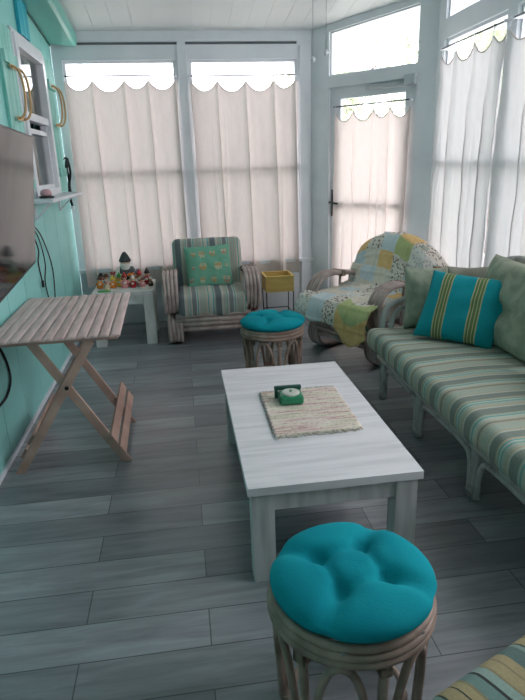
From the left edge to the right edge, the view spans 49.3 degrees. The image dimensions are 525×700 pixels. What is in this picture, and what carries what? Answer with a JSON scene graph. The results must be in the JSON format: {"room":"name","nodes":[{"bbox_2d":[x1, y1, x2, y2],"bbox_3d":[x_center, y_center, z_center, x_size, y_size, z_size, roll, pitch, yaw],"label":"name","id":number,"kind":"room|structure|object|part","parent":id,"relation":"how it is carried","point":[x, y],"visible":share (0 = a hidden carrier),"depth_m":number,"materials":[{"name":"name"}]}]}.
{"room":"sunroom","nodes":[
{"label":"sunroom","id":0,"kind":"room"},
{"bbox_2d":[0,0,81,473],"bbox_3d":[-1.378,-0.812,1.616,0.120,3.725,7.930,-4,18,-7],"label":"wall","id":1,"kind":"structure","parent":0,"point":[31,381],"depth_m":4.09,"materials":[{"name":"teal paint"}]},
{"bbox_2d":[0,348,11,406],"bbox_3d":[-1.412,0.069,2.967,0.012,0.518,0.555,-4,18,-7],"label":"power cord","id":2,"kind":"object","parent":1,"relation":"attached to","point":[1,350],"visible":1,"depth_m":3.22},
{"bbox_2d":[0,124,35,302],"bbox_3d":[-1.192,-0.633,2.554,0.255,0.670,1.180,-6,19,-12],"label":"television","id":3,"kind":"object","parent":1,"relation":"attached to","point":[17,211],"visible":1,"depth_m":2.54,"materials":[{"name":"black plastic"}]},
{"bbox_2d":[13,0,30,41],"bbox_3d":[-1.746,-2.517,4.094,0.027,0.500,0.280,-4,18,-7],"label":"board","id":4,"kind":"object","parent":1,"relation":"attached to","point":[20,11],"visible":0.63,"depth_m":4.08,"materials":[{"name":"teal wood"}]},
{"bbox_2d":[7,25,61,197],"bbox_3d":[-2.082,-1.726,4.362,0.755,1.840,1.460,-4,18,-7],"label":"window","id":5,"kind":"structure","parent":1,"relation":"in","point":[20,45],"depth_m":4.66,"materials":[{"name":"white wood"}]},
{"bbox_2d":[0,22,35,207],"bbox_3d":[-1.624,-1.521,3.786,0.043,1.140,0.316,-4,18,-7],"label":"shutter","id":6,"kind":"object","parent":5,"relation":"attached to","point":[8,75],"visible":0.56,"depth_m":3.67,"materials":[{"name":"teal wood"}]},
{"bbox_2d":[9,63,31,121],"bbox_3d":[-1.573,-1.685,3.752,0.074,0.334,0.180,-4,18,-7],"label":"hoop","id":7,"kind":"object","parent":6,"relation":"attached to","point":[21,118],"visible":1,"depth_m":3.73},
{"bbox_3d":[-1.757,-1.735,4.408,0.070,0.140,0.760,-4,18,-7],"label":"meeting rail","id":8,"kind":"part","parent":5,"relation":"part of","materials":[{"name":"white wood"}]},
{"bbox_3d":[-1.760,-1.511,4.480,0.050,0.500,0.760,-4,18,-7],"label":"sash","id":9,"kind":"part","parent":5,"relation":"part of","materials":[{"name":"white wood"}]},
{"bbox_2d":[44,58,66,190],"bbox_3d":[-1.813,-1.953,5.014,0.043,1.070,0.286,-4,18,-7],"label":"shutter","id":10,"kind":"object","parent":5,"relation":"attached to","point":[62,171],"visible":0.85,"depth_m":5.00,"materials":[{"name":"teal wood"}]},
{"bbox_2d":[51,84,65,127],"bbox_3d":[-1.760,-2.118,4.969,0.074,0.334,0.180,-4,18,-7],"label":"hoop","id":11,"kind":"object","parent":10,"relation":"attached to","point":[59,91],"visible":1,"depth_m":4.95},
{"bbox_2d":[26,10,50,45],"bbox_3d":[-1.348,-1.952,1.237,0.012,0.922,7.902,-4,18,-7],"label":"trim","id":12,"kind":"structure","parent":1,"relation":"attached to","point":[33,21],"depth_m":4.67,"materials":[{"name":"teal wood"}]},
{"bbox_2d":[0,342,78,484],"bbox_3d":[-1.254,0.939,2.195,0.014,0.030,7.925,-4,18,-7],"label":"baseboard","id":13,"kind":"structure","parent":1,"relation":"attached to","point":[24,436],"depth_m":3.59,"materials":[{"name":"white paint"}]},
{"bbox_2d":[35,239,44,286],"bbox_3d":[-1.585,-0.618,3.958,0.018,0.435,0.365,-4,18,-7],"label":"power cord","id":14,"kind":"object","parent":1,"relation":"attached to","point":[42,280],"visible":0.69,"depth_m":4.11,"materials":[{"name":"black plastic"}]},
{"bbox_2d":[35,231,48,296],"bbox_3d":[-1.598,-0.537,4.087,0.010,0.726,0.525,-4,18,-8],"label":"power cord","id":15,"kind":"object","parent":1,"relation":"attached to","point":[35,231],"visible":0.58,"depth_m":4.26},
{"bbox_2d":[35,227,55,296],"bbox_3d":[-1.617,-0.590,4.187,0.008,0.727,0.710,-4,18,-7],"label":"power cord","id":16,"kind":"object","parent":1,"relation":"attached to","point":[35,227],"visible":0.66,"depth_m":4.47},
{"bbox_2d":[22,0,76,46],"bbox_3d":[-1.229,-2.004,1.217,0.250,1.049,7.860,-4,18,-7],"label":"trim","id":17,"kind":"structure","parent":1,"relation":"attached to","point":[49,16],"depth_m":4.54,"materials":[{"name":"teal paint"}]},
{"bbox_2d":[34,191,81,220],"bbox_3d":[-1.625,-1.156,4.561,0.184,0.155,1.300,-4,18,-7],"label":"shelf","id":18,"kind":"object","parent":1,"relation":"attached to","point":[64,195],"visible":0.88,"depth_m":4.16,"materials":[{"name":"white wood"}]},
{"bbox_2d":[39,189,53,198],"bbox_3d":[-1.551,-1.121,4.096,0.110,0.064,0.108,-4,18,-7],"label":"trinket","id":19,"kind":"object","parent":18,"relation":"on","point":[45,193],"visible":0.99,"depth_m":4.07,"materials":[{"name":"pink plastic"}]},
{"bbox_2d":[63,157,74,208],"bbox_3d":[-1.820,-1.571,5.383,0.050,0.476,0.087,0,18,5],"label":"strap","id":20,"kind":"object","parent":1,"relation":"hanging from","point":[67,164],"visible":0.87,"depth_m":5.37,"materials":[{"name":"black plastic"}]},
{"bbox_2d":[50,30,311,323],"bbox_3d":[-0.663,-1.662,5.701,2.450,2.760,0.120,-4,18,-7],"label":"wall","id":21,"kind":"structure","parent":0,"point":[181,53],"depth_m":5.41,"materials":[{"name":"white paint"}]},
{"bbox_2d":[62,60,184,196],"bbox_3d":[-1.293,-1.772,5.571,1.027,1.900,0.089,-4,18,-7],"label":"window","id":22,"kind":"structure","parent":21,"relation":"in","point":[64,63],"depth_m":5.28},
{"bbox_2d":[62,74,175,77],"bbox_3d":[-1.315,-2.531,5.282,1.030,0.020,0.087,-4,18,-7],"label":"curtain rod","id":23,"kind":"object","parent":22,"relation":"attached to","point":[63,76],"visible":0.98,"depth_m":5.23,"materials":[{"name":"metal"}]},
{"bbox_2d":[64,74,187,287],"bbox_3d":[-1.275,-1.597,5.531,1.033,1.956,0.075,-4,18,-7],"label":"curtain","id":24,"kind":"object","parent":23,"relation":"hanging from","point":[126,145],"visible":0.91,"depth_m":5.52,"materials":[{"name":"fabric"}]},
{"bbox_2d":[77,42,295,44],"bbox_3d":[-0.700,-2.854,5.333,2.060,0.045,0.060,-4,18,-7],"label":"trim","id":25,"kind":"structure","parent":21,"relation":"attached to","point":[118,43],"depth_m":5.28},
{"bbox_2d":[79,257,312,273],"bbox_3d":[-0.655,-0.875,5.894,2.400,0.035,0.035,-4,18,-7],"label":"trim","id":26,"kind":"structure","parent":21,"relation":"attached to","point":[309,258],"depth_m":5.94,"materials":[{"name":"white paint"}]},
{"bbox_2d":[189,59,297,237],"bbox_3d":[-0.155,-1.857,5.716,1.035,1.900,0.089,-4,18,-7],"label":"window","id":27,"kind":"structure","parent":21,"relation":"in","point":[293,61],"depth_m":5.44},
{"bbox_2d":[189,73,296,77],"bbox_3d":[-0.183,-2.605,5.430,1.026,0.020,0.087,-4,18,-7],"label":"curtain rod","id":28,"kind":"object","parent":27,"relation":"attached to","point":[295,74],"visible":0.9,"depth_m":5.40,"materials":[{"name":"metal"}]},
{"bbox_3d":[-0.178,-2.594,5.396,1.010,0.012,0.010,-4,18,-7],"label":"rod","id":29,"kind":"part","parent":28,"relation":"part of","materials":[{"name":"metal"}]},
{"bbox_2d":[190,74,299,274],"bbox_3d":[-0.140,-1.680,5.667,1.030,1.919,0.091,-4,18,-7],"label":"curtain","id":30,"kind":"object","parent":28,"relation":"hanging from","point":[246,137],"visible":0.94,"depth_m":5.66,"materials":[{"name":"fabric"}]},
{"bbox_2d":[59,0,419,34],"bbox_3d":[0.301,-2.259,1.431,3.569,1.061,8.180,-4,18,-7],"label":"ceiling","id":31,"kind":"structure","parent":0,"point":[83,15],"depth_m":4.92,"materials":[{"name":"white wood"}]},
{"bbox_2d":[324,0,328,55],"bbox_3d":[0.453,-2.433,4.062,0.040,0.620,0.040,-4,18,-7],"label":"pull cord","id":32,"kind":"object","parent":31,"relation":"hanging from","point":[326,52],"visible":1,"depth_m":4.13,"materials":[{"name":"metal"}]},
{"bbox_2d":[0,313,524,699],"bbox_3d":[0.364,0.882,2.451,3.490,0.120,8.180,-4,18,-7],"label":"floor","id":33,"kind":"structure","parent":0,"point":[133,579],"depth_m":2.46,"materials":[{"name":"grey wood"}]},
{"bbox_2d":[0,292,135,473],"bbox_3d":[-1.125,0.145,3.451,0.666,0.751,1.050,-5,18,-8],"label":"folding table","id":34,"kind":"object","parent":33,"relation":"on","point":[67,320],"visible":1,"depth_m":3.13,"materials":[{"name":"brown wood"}]},
{"bbox_3d":[-1.098,0.302,3.006,0.494,0.728,0.018,-5,18,-8],"label":"leg","id":35,"kind":"part","parent":34,"relation":"part of","materials":[{"name":"brown wood"}]},
{"bbox_3d":[-1.188,0.137,3.519,0.494,0.728,0.018,-5,18,-8],"label":"leg","id":36,"kind":"part","parent":34,"relation":"part of","materials":[{"name":"brown wood"}]},
{"bbox_3d":[-0.962,0.285,3.045,0.452,0.727,0.018,-5,18,-8],"label":"leg","id":37,"kind":"part","parent":34,"relation":"part of","materials":[{"name":"brown wood"}]},
{"bbox_3d":[-1.046,0.132,3.521,0.452,0.727,0.018,-5,18,-8],"label":"leg","id":38,"kind":"part","parent":34,"relation":"part of","materials":[{"name":"brown wood"}]},
{"bbox_2d":[92,279,159,347],"bbox_3d":[-1.282,-0.361,5.421,0.555,0.500,0.550,-4,18,-7],"label":"side table","id":39,"kind":"object","parent":33,"relation":"on","point":[148,297],"visible":0.49,"depth_m":5.19,"materials":[{"name":"white paint"}]},
{"bbox_2d":[96,275,103,288],"bbox_3d":[-1.501,-0.629,5.259,0.073,0.124,0.059,-8,19,-18],"label":"figurine","id":40,"kind":"object","parent":39,"relation":"on","point":[99,284],"visible":1,"depth_m":5.25,"materials":[{"name":"orange ceramic"}]},
{"bbox_3d":[-1.477,-0.255,5.188,0.094,0.455,0.094,-4,18,-7],"label":"leg","id":41,"kind":"part","parent":39,"relation":"part of","materials":[{"name":"white paint"}]},
{"bbox_2d":[102,274,109,286],"bbox_3d":[-1.455,-0.651,5.322,0.084,0.123,0.068,-1,18,4],"label":"figurine","id":42,"kind":"object","parent":39,"relation":"on","point":[105,276],"visible":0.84,"depth_m":5.30,"materials":[{"name":"white ceramic"}]},
{"bbox_2d":[105,281,110,289],"bbox_3d":[-1.407,-0.586,5.181,0.058,0.085,0.048,-10,20,-23],"label":"figurine","id":43,"kind":"object","parent":39,"relation":"on","point":[107,287],"visible":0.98,"depth_m":5.17,"materials":[{"name":"white ceramic"}]},
{"bbox_2d":[109,276,116,287],"bbox_3d":[-1.379,-0.629,5.256,0.069,0.118,0.056,-4,18,-7],"label":"figurine","id":44,"kind":"object","parent":39,"relation":"on","point":[112,283],"visible":1,"depth_m":5.25,"materials":[{"name":"ceramic"}]},
{"bbox_2d":[110,271,117,281],"bbox_3d":[-1.424,-0.691,5.452,0.080,0.117,0.065,-8,19,-18],"label":"figurine","id":45,"kind":"object","parent":39,"relation":"on","point":[114,272],"visible":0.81,"depth_m":5.44,"materials":[{"name":"ceramic"}]},
{"bbox_2d":[115,272,120,286],"bbox_3d":[-1.334,-0.660,5.316,0.080,0.136,0.065,1,18,9],"label":"figurine","id":46,"kind":"object","parent":39,"relation":"on","point":[118,276],"visible":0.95,"depth_m":5.30,"materials":[{"name":"yellow ceramic"}]},
{"bbox_2d":[120,272,129,287],"bbox_3d":[-1.269,-0.649,5.255,0.087,0.149,0.071,-6,19,-13],"label":"figurine","id":47,"kind":"object","parent":39,"relation":"on","point":[124,283],"visible":1,"depth_m":5.24,"materials":[{"name":"pink ceramic"}]},
{"bbox_2d":[116,252,135,279],"bbox_3d":[-1.288,-0.769,5.372,0.148,0.306,0.149,12,23,36],"label":"gnome","id":48,"kind":"object","parent":39,"relation":"on","point":[124,259],"visible":0.72,"depth_m":5.35,"materials":[{"name":"paint"}]},
{"bbox_2d":[129,275,136,287],"bbox_3d":[-1.192,-0.636,5.250,0.073,0.124,0.059,-1,18,4],"label":"figurine","id":49,"kind":"object","parent":39,"relation":"on","point":[132,283],"visible":1,"depth_m":5.24,"materials":[{"name":"red ceramic"}]},
{"bbox_2d":[135,269,144,285],"bbox_3d":[-1.151,-0.682,5.337,0.091,0.155,0.074,-10,20,-23],"label":"figurine","id":50,"kind":"object","parent":39,"relation":"on","point":[138,273],"visible":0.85,"depth_m":5.32,"materials":[{"name":"white ceramic"}]},
{"bbox_2d":[139,277,145,286],"bbox_3d":[-1.106,-0.624,5.257,0.062,0.091,0.050,-4,18,-7],"label":"figurine","id":51,"kind":"object","parent":39,"relation":"on","point":[142,283],"visible":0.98,"depth_m":5.24,"materials":[{"name":"ceramic"}]},
{"bbox_2d":[143,267,150,284],"bbox_3d":[-1.087,-0.703,5.382,0.094,0.161,0.077,1,18,9],"label":"figurine","id":52,"kind":"object","parent":39,"relation":"on","point":[146,272],"visible":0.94,"depth_m":5.36,"materials":[{"name":"red ceramic"}]},
{"bbox_3d":[-1.026,-0.288,5.245,0.094,0.455,0.094,-4,18,-7],"label":"leg","id":53,"kind":"part","parent":39,"relation":"part of","materials":[{"name":"white paint"}]},
{"bbox_2d":[148,277,153,285],"bbox_3d":[-1.037,-0.639,5.305,0.058,0.085,0.048,3,19,15],"label":"figurine","id":54,"kind":"object","parent":39,"relation":"on","point":[150,282],"visible":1,"depth_m":5.29,"materials":[{"name":"black ceramic"}]},
{"bbox_3d":[-1.090,-0.424,5.668,0.094,0.455,0.094,-4,18,-7],"label":"leg","id":55,"kind":"part","parent":39,"relation":"part of","materials":[{"name":"white paint"}]},
{"bbox_2d":[161,236,260,342],"bbox_3d":[-0.498,-0.591,5.425,0.879,0.890,0.805,-4,18,-7],"label":"rattan armchair","id":56,"kind":"object","parent":33,"relation":"on","point":[222,306],"visible":0.88,"depth_m":5.13,"materials":[{"name":"fabric"}]},
{"bbox_3d":[-0.859,-0.578,5.370,0.139,0.390,0.792,-4,18,-7],"label":"arm","id":57,"kind":"part","parent":56,"relation":"part of","materials":[{"name":"wicker"}]},
{"bbox_2d":[172,236,242,286],"bbox_3d":[-0.530,-0.825,5.541,0.660,0.515,0.288,-4,18,-7],"label":"cushion","id":58,"kind":"object","parent":56,"relation":"on","point":[179,261],"depth_m":5.46,"materials":[{"name":"fabric"}]},
{"bbox_2d":[183,243,232,286],"bbox_3d":[-0.503,-0.780,5.354,0.437,0.397,0.194,-6,19,-12],"label":"throw pillow","id":59,"kind":"object","parent":56,"relation":"on","point":[208,265],"visible":0.98,"depth_m":5.30,"materials":[{"name":"green fabric"}]},
{"bbox_2d":[178,282,246,315],"bbox_3d":[-0.483,-0.491,5.364,0.625,0.253,0.626,-4,18,-7],"label":"seat cushion","id":60,"kind":"object","parent":56,"relation":"on","point":[222,299],"depth_m":5.09,"materials":[{"name":"fabric"}]},
{"bbox_3d":[-0.439,-0.263,5.156,0.670,0.168,0.040,-4,18,-7],"label":"rail","id":61,"kind":"part","parent":56,"relation":"part of","materials":[{"name":"wicker"}]},
{"bbox_3d":[-0.137,-0.631,5.462,0.139,0.390,0.792,-4,18,-7],"label":"arm","id":62,"kind":"part","parent":56,"relation":"part of","materials":[{"name":"wicker"}]},
{"bbox_2d":[240,324,303,367],"bbox_3d":[0.077,0.028,4.171,0.461,0.452,0.461,-6,18,-11],"label":"rattan stool","id":63,"kind":"object","parent":33,"relation":"on","point":[249,337],"visible":0.51,"depth_m":4.00,"materials":[{"name":"wicker"}]},
{"bbox_3d":[-0.067,0.108,4.058,0.030,0.381,0.044,14,24,40],"label":"leg","id":64,"kind":"part","parent":63,"relation":"part of","materials":[{"name":"wicker"}]},
{"bbox_3d":[0.036,0.004,4.365,0.032,0.381,0.044,-6,18,-11],"label":"leg","id":65,"kind":"part","parent":63,"relation":"part of","materials":[{"name":"wicker"}]},
{"bbox_2d":[240,309,304,331],"bbox_3d":[0.072,-0.216,4.081,0.464,0.082,0.464,-11,20,-26],"label":"seat pad","id":66,"kind":"object","parent":63,"relation":"on","point":[268,320],"visible":1,"depth_m":3.96,"materials":[{"name":"teal fabric"}]},
{"bbox_3d":[0.119,0.121,3.999,0.032,0.381,0.044,-6,18,-11],"label":"leg","id":67,"kind":"part","parent":63,"relation":"part of","materials":[{"name":"wicker"}]},
{"bbox_3d":[0.223,0.017,4.306,0.030,0.381,0.044,14,24,40],"label":"leg","id":68,"kind":"part","parent":63,"relation":"part of","materials":[{"name":"wicker"}]},
{"bbox_3d":[0.264,0.076,4.122,0.044,0.381,0.030,6,20,23],"label":"leg","id":69,"kind":"part","parent":63,"relation":"part of","materials":[{"name":"wicker"}]},
{"bbox_2d":[261,270,293,310],"bbox_3d":[0.157,-0.529,5.797,0.292,0.497,0.292,-4,18,-7],"label":"plant stand","id":70,"kind":"object","parent":33,"relation":"on","point":[272,281],"visible":0.97,"depth_m":5.63,"materials":[{"name":"yellow wood"}]},
{"bbox_2d":[221,361,423,581],"bbox_3d":[0.193,0.489,2.792,0.674,0.426,1.289,-4,18,-7],"label":"coffee table","id":71,"kind":"object","parent":33,"relation":"on","point":[371,462],"visible":0.89,"depth_m":2.26,"materials":[{"name":"white wood"}]},
{"bbox_3d":[-0.167,0.348,3.315,0.086,0.392,0.086,-4,18,-7],"label":"leg","id":72,"kind":"part","parent":71,"relation":"part of","materials":[{"name":"white wood"}]},
{"bbox_3d":[0.001,0.704,2.209,0.086,0.392,0.086,-4,18,-7],"label":"leg","id":73,"kind":"part","parent":71,"relation":"part of","materials":[{"name":"white wood"}]},
{"bbox_2d":[259,385,362,439],"bbox_3d":[0.211,0.281,2.722,0.417,0.011,0.564,-5,18,-8],"label":"mat","id":74,"kind":"object","parent":71,"relation":"on","point":[324,410],"visible":0.9,"depth_m":2.66,"materials":[{"name":"beige fabric"}]},
{"bbox_3d":[0.021,0.296,2.695,0.018,0.010,0.500,-4,18,-7],"label":"cord","id":75,"kind":"part","parent":74,"relation":"part of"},
{"bbox_2d":[274,384,303,404],"bbox_3d":[0.130,0.220,2.803,0.136,0.063,0.121,-4,18,-5],"label":"trinket box","id":76,"kind":"object","parent":74,"relation":"on","point":[289,394],"visible":1,"depth_m":2.76,"materials":[{"name":"green ceramic"}]},
{"bbox_3d":[0.553,0.663,2.280,0.086,0.392,0.086,-4,18,-7],"label":"leg","id":77,"kind":"part","parent":71,"relation":"part of","materials":[{"name":"white wood"}]},
{"bbox_2d":[267,579,436,699],"bbox_3d":[0.247,0.852,1.633,0.461,0.452,0.461,-7,19,-15],"label":"rattan stool","id":78,"kind":"object","parent":33,"relation":"on","point":[343,658],"visible":0.53,"depth_m":1.42,"materials":[{"name":"beige wicker"}]},
{"bbox_3d":[0.058,0.877,1.691,0.044,0.381,0.030,5,19,19],"label":"leg","id":79,"kind":"part","parent":78,"relation":"part of","materials":[{"name":"wicker"}]},
{"bbox_3d":[0.113,0.934,1.510,0.030,0.381,0.044,12,23,36],"label":"leg","id":80,"kind":"part","parent":78,"relation":"part of","materials":[{"name":"wicker"}]},
{"bbox_2d":[270,522,436,643],"bbox_3d":[0.242,0.606,1.548,0.446,0.082,0.446,-8,19,-19],"label":"seat pad","id":81,"kind":"object","parent":78,"relation":"on","point":[348,582],"visible":1,"depth_m":1.48,"materials":[{"name":"teal fabric"}]},
{"bbox_3d":[0.303,0.943,1.464,0.032,0.381,0.044,-7,19,-15],"label":"leg","id":82,"kind":"part","parent":78,"relation":"part of","materials":[{"name":"wicker"}]},
{"bbox_3d":[0.439,0.895,1.597,0.044,0.381,0.030,5,19,19],"label":"leg","id":83,"kind":"part","parent":78,"relation":"part of","materials":[{"name":"wicker"}]},
{"bbox_2d":[306,245,429,365],"bbox_3d":[0.942,-0.437,4.811,0.805,0.890,0.879,-14,22,-33],"label":"rattan armchair","id":84,"kind":"object","parent":33,"relation":"on","point":[378,296],"visible":0.35,"depth_m":4.54,"materials":[{"name":"wicker"}]},
{"bbox_3d":[0.728,-0.537,5.089,0.792,0.390,0.139,-14,22,-33],"label":"arm","id":85,"kind":"part","parent":84,"relation":"part of","materials":[{"name":"wicker"}]},
{"bbox_3d":[0.653,-0.145,4.687,0.040,0.168,0.670,-14,22,-33],"label":"rail","id":86,"kind":"part","parent":84,"relation":"part of","materials":[{"name":"wicker"}]},
{"bbox_2d":[294,231,447,346],"bbox_3d":[0.904,-0.562,4.749,1.035,0.792,0.862,-14,22,-33],"label":"patchwork quilt","id":87,"kind":"object","parent":84,"relation":"on","point":[383,258],"visible":0.82,"depth_m":4.65,"materials":[{"name":"multicoloured fabric"}]},
{"bbox_3d":[1.148,-0.365,4.518,0.792,0.390,0.139,-14,22,-33],"label":"arm","id":88,"kind":"part","parent":84,"relation":"part of","materials":[{"name":"wicker"}]},
{"bbox_2d":[367,255,524,504],"bbox_3d":[1.294,0.150,2.834,0.915,0.970,2.293,-4,18,-7],"label":"sofa","id":89,"kind":"object","parent":33,"relation":"on","point":[477,394],"visible":0.8,"depth_m":2.83,"materials":[{"name":"fabric"}]},
{"bbox_3d":[0.816,0.179,3.875,0.036,0.298,0.030,-4,18,-7],"label":"leg","id":90,"kind":"part","parent":89,"relation":"part of","materials":[{"name":"wood"}]},
{"bbox_3d":[0.820,0.188,3.848,0.036,0.298,0.030,-4,18,-7],"label":"leg","id":91,"kind":"part","parent":89,"relation":"part of","materials":[{"name":"wood"}]},
{"bbox_3d":[1.135,-0.210,3.883,0.708,0.422,0.043,-4,18,-7],"label":"arm","id":92,"kind":"part","parent":89,"relation":"part of","materials":[{"name":"wicker"}]},
{"bbox_3d":[1.165,-0.186,3.895,0.646,0.363,0.036,-4,18,-7],"label":"arm rail","id":93,"kind":"part","parent":89,"relation":"part of","materials":[{"name":"wicker"}]},
{"bbox_3d":[0.900,0.358,3.318,0.036,0.298,0.030,-4,18,-7],"label":"leg","id":94,"kind":"part","parent":89,"relation":"part of","materials":[{"name":"wood"}]},
{"bbox_3d":[0.904,0.367,3.291,0.036,0.298,0.030,-4,18,-7],"label":"leg","id":95,"kind":"part","parent":89,"relation":"part of","materials":[{"name":"wood"}]},
{"bbox_2d":[403,266,448,328],"bbox_3d":[1.062,-0.339,3.719,0.280,0.394,0.185,-1,18,4],"label":"sofa cushion","id":96,"kind":"object","parent":89,"relation":"on","point":[417,280],"visible":0.47,"depth_m":3.66,"materials":[{"name":"green fabric"}]},
{"bbox_2d":[367,326,524,492],"bbox_3d":[1.206,0.229,2.846,0.731,0.176,2.220,-4,18,-7],"label":"seat cushion","id":97,"kind":"object","parent":89,"relation":"on","point":[480,391],"depth_m":2.82,"materials":[{"name":"fabric"}]},
{"bbox_3d":[0.962,0.359,2.851,0.043,0.086,2.240,-4,18,-7],"label":"rail","id":98,"kind":"part","parent":89,"relation":"part of","materials":[{"name":"wood"}]},
{"bbox_2d":[413,270,502,348],"bbox_3d":[1.205,-0.243,3.397,0.566,0.404,0.228,11,22,34],"label":"throw pillow","id":99,"kind":"object","parent":89,"relation":"on","point":[457,308],"visible":0.94,"depth_m":3.35,"materials":[{"name":"teal fabric"}]},
{"bbox_2d":[447,266,487,277],"bbox_3d":[1.322,-0.341,3.699,0.271,0.396,0.162,2,19,13],"label":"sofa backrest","id":100,"kind":"object","parent":89,"relation":"on","point":[480,272],"visible":0.16,"depth_m":3.63,"materials":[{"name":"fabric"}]},
{"bbox_3d":[0.994,0.558,2.696,0.036,0.298,0.030,-4,18,-7],"label":"leg","id":101,"kind":"part","parent":89,"relation":"part of","materials":[{"name":"wood"}]},
{"bbox_3d":[0.998,0.567,2.669,0.036,0.298,0.030,-4,18,-7],"label":"leg","id":102,"kind":"part","parent":89,"relation":"part of","materials":[{"name":"wood"}]},
{"bbox_2d":[485,254,524,362],"bbox_3d":[1.431,-0.237,3.240,0.260,0.505,0.745,-3,18,-5],"label":"sofa cushion","id":103,"kind":"object","parent":89,"relation":"on","point":[509,328],"visible":0.78,"depth_m":3.15,"materials":[{"name":"green fabric"}]},
{"bbox_3d":[1.670,-0.008,2.840,0.147,0.696,2.293,-4,18,-7],"label":"frame","id":104,"kind":"part","parent":89,"relation":"part of","materials":[{"name":"wicker"}]},
{"bbox_2d":[432,635,524,699],"bbox_3d":[0.748,0.959,1.271,0.620,0.438,0.500,-12,21,-29],"label":"ottoman","id":105,"kind":"object","parent":33,"relation":"on","point":[502,676],"visible":1,"depth_m":1.29,"materials":[{"name":"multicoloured fabric"}]},
{"bbox_2d":[311,0,439,289],"bbox_3d":[1.021,-1.747,5.405,1.315,3.000,0.100,13,23,38],"label":"wall","id":106,"kind":"structure","parent":0,"point":[322,83],"depth_m":5.19,"materials":[{"name":"white paint"}]},
{"bbox_2d":[328,73,416,320],"bbox_3d":[1.012,-1.377,5.487,0.900,2.223,0.134,13,23,38],"label":"door","id":107,"kind":"structure","parent":106,"relation":"in","point":[408,85],"depth_m":5.22,"materials":[{"name":"white paint"}]},
{"bbox_3d":[0.715,-1.462,5.694,0.121,0.260,0.091,13,23,38],"label":"handle","id":108,"kind":"part","parent":107,"relation":"part of","materials":[{"name":"black metal"}]},
{"bbox_2d":[331,98,413,108],"bbox_3d":[0.993,-2.242,5.201,0.816,0.020,0.087,13,23,38],"label":"curtain rod","id":109,"kind":"object","parent":107,"relation":"attached to","point":[412,99],"visible":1,"depth_m":5.15,"materials":[{"name":"metal"}]},
{"bbox_2d":[332,98,411,286],"bbox_3d":[1.002,-1.403,5.427,0.798,1.750,0.051,13,23,38],"label":"curtain","id":110,"kind":"object","parent":109,"relation":"hanging from","point":[371,154],"visible":0.77,"depth_m":5.38,"materials":[{"name":"white fabric"}]},
{"bbox_2d":[330,3,420,75],"bbox_3d":[0.998,-2.732,5.082,0.910,0.465,0.060,13,23,38],"label":"window","id":111,"kind":"structure","parent":106,"relation":"in","point":[332,54],"depth_m":5.15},
{"bbox_2d":[427,0,524,237],"bbox_3d":[2.004,-0.898,1.597,0.100,3.692,6.981,-4,18,-7],"label":"wall","id":112,"kind":"structure","parent":0,"point":[481,11],"depth_m":4.25,"materials":[{"name":"white paint"}]},
{"bbox_2d":[449,0,479,16],"bbox_3d":[1.569,-2.626,4.045,0.060,0.311,0.938,-4,18,-7],"label":"window","id":113,"kind":"structure","parent":112,"relation":"in","point":[453,3],"depth_m":4.49,"materials":[{"name":"white glass"}]},
{"bbox_2d":[446,11,507,63],"bbox_3d":[1.592,-1.470,4.421,0.089,1.860,0.938,-4,18,-7],"label":"window","id":114,"kind":"structure","parent":112,"relation":"in","point":[501,17],"depth_m":4.25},
{"bbox_2d":[440,19,510,50],"bbox_3d":[1.531,-2.263,4.125,0.087,0.020,0.964,-4,18,-7],"label":"curtain rod","id":115,"kind":"object","parent":114,"relation":"attached to","point":[505,20],"visible":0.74,"depth_m":4.07,"materials":[{"name":"metal"}]},
{"bbox_2d":[427,17,511,267],"bbox_3d":[1.515,-1.322,4.384,0.073,1.972,0.976,-4,18,-7],"label":"curtain","id":116,"kind":"object","parent":115,"relation":"hanging from","point":[468,100],"visible":0.81,"depth_m":4.32,"materials":[{"name":"white fabric"}]},
{"bbox_2d":[519,3,524,38],"bbox_3d":[1.742,-1.152,3.433,0.089,1.860,0.940,-4,18,-7],"label":"window","id":117,"kind":"structure","parent":112,"relation":"in","point":[522,28],"depth_m":3.61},
{"bbox_2d":[512,11,524,18],"bbox_3d":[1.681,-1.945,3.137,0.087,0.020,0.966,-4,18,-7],"label":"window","id":118,"kind":"structure","parent":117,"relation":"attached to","point":[519,16],"depth_m":3.58,"materials":[{"name":"glass"}]},
{"bbox_2d":[483,16,524,266],"bbox_3d":[1.651,-1.024,3.458,0.084,1.972,0.972,-4,18,-7],"label":"curtain","id":119,"kind":"object","parent":118,"relation":"hanging from","point":[505,236],"visible":0.59,"depth_m":3.73,"materials":[{"name":"white fabric"}]},
{"label":"outside","id":120,"kind":"structure","parent":0,"visible":0},
{"bbox_3d":[-0.097,-0.808,8.216,30.000,0.140,32.000,-4,18,-7],"label":"ground","id":121,"kind":"structure","parent":120,"visible":0},
{"bbox_2d":[258,35,400,120],"bbox_3d":[1.534,-4.843,13.003,4.119,4.508,3.427,-4,18,-7],"label":"tree","id":122,"kind":"object","parent":121,"relation":"on","point":[351,101],"visible":0.08,"depth_m":12.38,"materials":[{"name":"green plant"}]},
{"bbox_2d":[400,42,410,116],"bbox_3d":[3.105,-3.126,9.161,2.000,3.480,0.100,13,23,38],"label":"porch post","id":123,"kind":"object","parent":121,"relation":"on","point":[406,51],"visible":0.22,"depth_m":9.25,"materials":[{"name":"white"}]},
{"bbox_2d":[371,0,507,43],"bbox_3d":[2.476,-4.575,7.974,2.100,0.150,2.080,13,23,38],"label":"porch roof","id":124,"kind":"structure","parent":123,"relation":"on","point":[463,4],"depth_m":8.61,"materials":[{"name":"white"}]},
{"bbox_2d":[360,28,506,252],"bbox_3d":[3.928,-4.404,9.894,4.031,5.456,4.682,4,19,18],"label":"tree","id":125,"kind":"object","parent":121,"relation":"on","point":[500,34],"visible":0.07,"depth_m":9.21,"materials":[{"name":"green plant"}]}
]}

